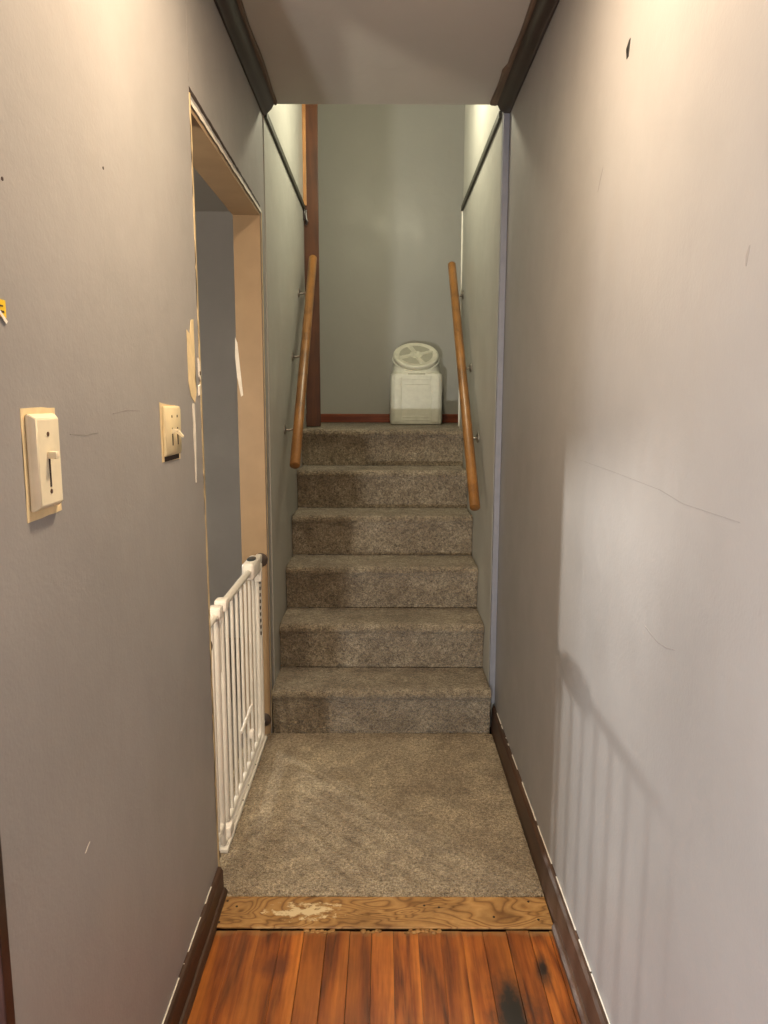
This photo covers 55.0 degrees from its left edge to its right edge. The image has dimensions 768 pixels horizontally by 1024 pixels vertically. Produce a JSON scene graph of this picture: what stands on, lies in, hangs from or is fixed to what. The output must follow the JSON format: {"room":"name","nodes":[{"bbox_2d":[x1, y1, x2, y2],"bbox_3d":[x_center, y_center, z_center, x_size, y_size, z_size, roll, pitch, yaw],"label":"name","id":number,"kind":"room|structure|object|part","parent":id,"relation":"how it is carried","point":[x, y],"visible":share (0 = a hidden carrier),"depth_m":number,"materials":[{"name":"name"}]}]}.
{"room":"hallway with stairs","nodes":[
{"label":"hallway with stairs","id":0,"kind":"room"},
{"bbox_2d":[0,0,308,1023],"bbox_3d":[-0.511,-0.834,2.505,0.106,3.660,3.571,0,9,0],"label":"wall","id":1,"kind":"structure","parent":0,"point":[109,834],"depth_m":1.27,"materials":[{"name":"paint"}]},
{"bbox_2d":[0,299,7,323],"bbox_3d":[-0.462,-0.239,0.868,0.002,0.028,0.068,0,9,0],"label":"label sticker","id":2,"kind":"object","parent":1,"relation":"attached to","point":[2,302],"visible":1,"depth_m":0.89,"materials":[{"name":"yellow paper"}]},
{"bbox_2d":[0,836,15,1023],"bbox_3d":[-0.513,0.008,0.815,0.110,2.499,0.022,0,9,0],"label":"trim","id":3,"kind":"structure","parent":1,"relation":"attached to","point":[7,1011],"depth_m":0.89,"materials":[{"name":"brown wood"}]},
{"bbox_2d":[25,413,62,512],"bbox_3d":[-0.451,-0.068,0.995,0.024,0.128,0.079,0,9,0],"label":"dimmer switch","id":4,"kind":"object","parent":1,"relation":"attached to","point":[42,430],"visible":1,"depth_m":0.98,"materials":[{"name":"beige plastic"}]},
{"bbox_2d":[162,406,183,456],"bbox_3d":[-0.452,-0.176,1.599,0.021,0.106,0.120,0,9,0],"label":"toggle switch","id":5,"kind":"object","parent":1,"relation":"attached to","point":[171,417],"visible":1,"depth_m":1.58,"materials":[{"name":"beige plastic"}]},
{"bbox_2d":[162,887,211,1023],"bbox_3d":[-0.465,1.082,1.497,0.003,0.001,0.986,0,9,0],"label":"trim","id":6,"kind":"structure","parent":1,"relation":"attached to","point":[210,887],"depth_m":1.71,"materials":[{"name":"white paint"}]},
{"bbox_2d":[163,867,227,1023],"bbox_3d":[-0.453,1.119,1.541,0.026,0.086,1.083,0,9,0],"label":"baseboard","id":7,"kind":"structure","parent":1,"relation":"attached to","point":[191,972],"depth_m":1.79,"materials":[{"name":"brown wood"}]},
{"bbox_2d":[191,108,270,733],"bbox_3d":[-0.521,-0.027,2.416,0.106,2.068,1.023,0,9,0],"label":"door frame","id":8,"kind":"structure","parent":1,"relation":"in","point":[209,162],"depth_m":2.83,"materials":[{"name":"beige wood"}]},
{"bbox_2d":[210,553,270,857],"bbox_3d":[-0.493,0.602,2.522,0.056,0.790,0.974,0,9,0],"label":"baby gate","id":9,"kind":"object","parent":8,"relation":"attached to","point":[228,817],"visible":0.86,"depth_m":2.47,"materials":[{"name":"white plastic"}]},
{"bbox_3d":[-0.493,0.634,2.129,0.022,0.669,0.119,0,9,0],"label":"extension frame","id":10,"kind":"part","parent":9,"relation":"part of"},
{"bbox_3d":[-0.494,0.964,2.186,0.019,0.019,0.113,0,9,0],"label":"extension rail","id":11,"kind":"part","parent":9,"relation":"part of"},
{"bbox_3d":[-0.492,0.239,2.541,0.024,0.024,0.645,0,9,0],"label":"rail","id":12,"kind":"part","parent":9,"relation":"part of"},
{"bbox_3d":[-0.493,0.594,2.587,0.018,0.709,0.648,0,9,0],"label":"door frame","id":13,"kind":"part","parent":9,"relation":"part of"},
{"bbox_3d":[-0.494,0.978,2.632,0.036,0.014,0.775,0,9,0],"label":"floor plate","id":14,"kind":"part","parent":9,"relation":"part of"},
{"bbox_2d":[258,553,267,566],"bbox_3d":[-0.492,0.192,2.945,0.056,0.056,0.016,0,9,0],"label":"cup","id":15,"kind":"object","parent":9,"relation":"on","point":[264,561],"depth_m":2.94,"materials":[{"name":"plastic"}]},
{"bbox_2d":[265,713,270,725],"bbox_3d":[-0.494,0.860,3.045,0.056,0.056,0.016,0,9,0],"label":"cup","id":16,"kind":"object","parent":9,"relation":"on","point":[267,717],"depth_m":3.04,"materials":[{"name":"rubber"}]},
{"bbox_2d":[214,0,276,115],"bbox_3d":[-0.430,-1.216,0.724,0.060,0.051,4.194,0,9,0],"label":"trim","id":17,"kind":"structure","parent":1,"relation":"attached to","point":[233,15],"depth_m":2.33,"materials":[{"name":"brown wood"}]},
{"bbox_2d":[264,113,307,224],"bbox_3d":[-0.442,-1.577,3.494,0.030,0.109,1.387,0,9,0],"label":"trim","id":18,"kind":"structure","parent":1,"relation":"attached to","point":[267,118],"depth_m":3.37,"materials":[{"name":"brown wood"}]},
{"bbox_2d":[284,255,316,468],"bbox_3d":[-0.408,-0.797,3.601,0.103,1.081,1.107,0,9,0],"label":"handrail","id":19,"kind":"object","parent":1,"relation":"attached to","point":[296,446],"visible":1,"depth_m":3.50,"materials":[{"name":"brown wood"}]},
{"bbox_2d":[302,104,306,205],"bbox_3d":[-0.447,-2.045,4.125,0.018,0.627,0.014,0,9,0],"label":"trim","id":20,"kind":"structure","parent":1,"relation":"attached to","point":[303,105],"depth_m":4.12,"materials":[{"name":"orange wood"}]},
{"bbox_2d":[304,106,320,425],"bbox_3d":[-0.415,-1.383,4.243,0.083,1.770,0.022,0,9,0],"label":"trim","id":21,"kind":"structure","parent":1,"relation":"attached to","point":[311,231],"depth_m":4.21,"materials":[{"name":"brown wood"}]},
{"bbox_2d":[193,167,229,211],"bbox_3d":[-2.281,-1.413,2.422,3.433,0.040,3.348,0,9,0],"label":"ceiling","id":22,"kind":"structure","parent":0,"point":[205,198],"depth_m":3.73,"materials":[{"name":"paint"}]},
{"bbox_2d":[195,211,243,637],"bbox_3d":[-2.244,-0.453,4.209,3.315,2.390,0.100,0,9,0],"label":"wall","id":23,"kind":"structure","parent":0,"point":[214,230],"depth_m":4.13,"materials":[{"name":"paint"}]},
{"bbox_2d":[187,638,580,1023],"bbox_3d":[-1.717,1.392,0.057,4.374,0.021,12.900,0,9,0],"label":"floor","id":24,"kind":"structure","parent":0,"point":[249,976],"depth_m":1.78,"materials":[{"name":"brown wood"}]},
{"bbox_2d":[304,928,441,934],"bbox_3d":[-0.030,1.101,1.938,0.365,0.004,0.024,0,9,0],"label":"debris","id":25,"kind":"object","parent":24,"relation":"on","point":[417,930],"visible":1,"depth_m":1.94,"materials":[{"name":"brown wood"}]},
{"bbox_2d":[304,104,464,422],"bbox_3d":[0.001,-1.792,5.181,4.200,2.560,0.100,0,9,0],"label":"wall","id":26,"kind":"structure","parent":0,"point":[391,176],"depth_m":5.12,"materials":[{"name":"paint"}]},
{"bbox_2d":[306,414,457,422],"bbox_3d":[-0.002,-0.673,5.290,4.000,0.060,0.016,0,9,0],"label":"baseboard","id":27,"kind":"structure","parent":26,"relation":"attached to","point":[446,418],"depth_m":5.28,"materials":[{"name":"red wood"}]},
{"bbox_2d":[217,607,551,1023],"bbox_3d":[-1.418,1.518,-0.429,3.972,0.079,12.100,0,9,0],"label":"subfloor","id":28,"kind":"structure","parent":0,"point":[353,930],"depth_m":1.98,"materials":[{"name":"brown wood"}]},
{"bbox_2d":[272,427,490,733],"bbox_3d":[-0.009,0.218,3.708,0.902,1.230,1.512,0,9,0],"label":"staircase","id":29,"kind":"structure","parent":28,"relation":"on","point":[401,536],"depth_m":3.47,"materials":[{"name":"carpet"}]},
{"bbox_2d":[220,733,543,896],"bbox_3d":[-0.057,1.002,2.568,1.014,0.012,1.018,0,9,0],"label":"carpet","id":30,"kind":"object","parent":28,"relation":"on","point":[323,814],"visible":0.94,"depth_m":2.43,"materials":[{"name":"beige carpet"}]},
{"bbox_2d":[217,896,552,928],"bbox_3d":[-0.007,1.089,2.006,0.913,0.007,0.122,0,9,0],"label":"board","id":31,"kind":"object","parent":28,"relation":"on","point":[237,912],"visible":0.87,"depth_m":2.00,"materials":[{"name":"brown wood"}]},
{"bbox_2d":[242,0,530,104],"bbox_3d":[-1.410,-0.896,-1.999,3.972,0.120,9.715,0,9,0],"label":"ceiling","id":32,"kind":"structure","parent":0,"point":[418,52],"depth_m":2.37,"materials":[{"name":"paint"}]},
{"bbox_2d":[459,0,767,1023],"bbox_3d":[0.511,-0.271,-1.210,0.126,3.660,11.087,0,9,0],"label":"wall","id":33,"kind":"structure","parent":0,"point":[631,703],"depth_m":1.37,"materials":[{"name":"paint"}]},
{"bbox_2d":[458,211,462,425],"bbox_3d":[0.443,-1.106,4.265,0.006,1.211,0.014,0,9,0],"label":"trim","id":34,"kind":"structure","parent":33,"relation":"attached to","point":[462,211],"depth_m":4.23,"materials":[{"name":"beige paint"}]},
{"bbox_2d":[448,261,479,510],"bbox_3d":[0.404,-0.713,3.649,0.085,1.242,1.317,0,9,0],"label":"handrail","id":35,"kind":"object","parent":33,"relation":"attached to","point":[472,481],"visible":1,"depth_m":3.50,"materials":[{"name":"brown wood"}]},
{"bbox_2d":[461,111,501,210],"bbox_3d":[0.443,-1.615,3.489,0.011,0.026,1.387,0,9,0],"label":"trim","id":36,"kind":"structure","parent":33,"relation":"attached to","point":[499,116],"depth_m":3.27,"materials":[{"name":"wood"}]},
{"bbox_2d":[489,113,509,702],"bbox_3d":[0.458,-0.346,2.950,0.024,2.329,0.027,0,9,0],"label":"trim","id":37,"kind":"structure","parent":33,"relation":"attached to","point":[506,116],"depth_m":2.92,"materials":[{"name":"paint"}]},
{"bbox_2d":[490,0,559,112],"bbox_3d":[0.438,-1.214,0.724,0.073,0.051,4.194,0,9,0],"label":"trim","id":38,"kind":"structure","parent":33,"relation":"attached to","point":[539,14],"depth_m":2.34,"materials":[{"name":"brown wood"}]},
{"bbox_2d":[491,706,608,1023],"bbox_3d":[0.455,1.583,-1.607,0.027,0.109,9.551,0,9,0],"label":"baseboard","id":39,"kind":"structure","parent":33,"relation":"attached to","point":[545,870],"depth_m":1.95,"materials":[{"name":"brown wood"}]},
{"bbox_2d":[497,714,609,1023],"bbox_3d":[0.466,1.117,1.129,0.003,0.002,3.900,0,9,0],"label":"trim","id":40,"kind":"structure","parent":33,"relation":"attached to","point":[497,714],"depth_m":1.87,"materials":[{"name":"white paint"}]},
{"bbox_3d":[-0.002,-0.508,4.893,4.200,0.100,1.052,0,9,0],"label":"floor","id":41,"kind":"structure","parent":0,"visible":0},
{"bbox_2d":[306,422,458,427],"bbox_3d":[-0.002,-0.562,4.834,3.980,0.022,0.951,0,9,0],"label":"carpet","id":42,"kind":"object","parent":41,"relation":"on","point":[349,425],"visible":0.19,"depth_m":4.72,"materials":[{"name":"beige carpet"}]},
{"bbox_2d":[390,343,441,423],"bbox_3d":[0.215,-0.876,5.008,0.349,0.550,0.315,0,9,0],"label":"storage bin","id":43,"kind":"object","parent":42,"relation":"on","point":[415,378],"visible":1,"depth_m":4.88,"materials":[{"name":"plastic"}]},
{"bbox_3d":[0.215,-1.050,4.967,0.307,0.195,0.261,0,9,0],"label":"lid","id":44,"kind":"part","parent":43,"relation":"part of","materials":[{"name":"plastic"}]},
{"bbox_3d":[0.215,-0.744,4.881,0.300,0.298,0.025,0,9,0],"label":"panel","id":45,"kind":"part","parent":43,"relation":"part of","materials":[{"name":"plastic"}]}
]}

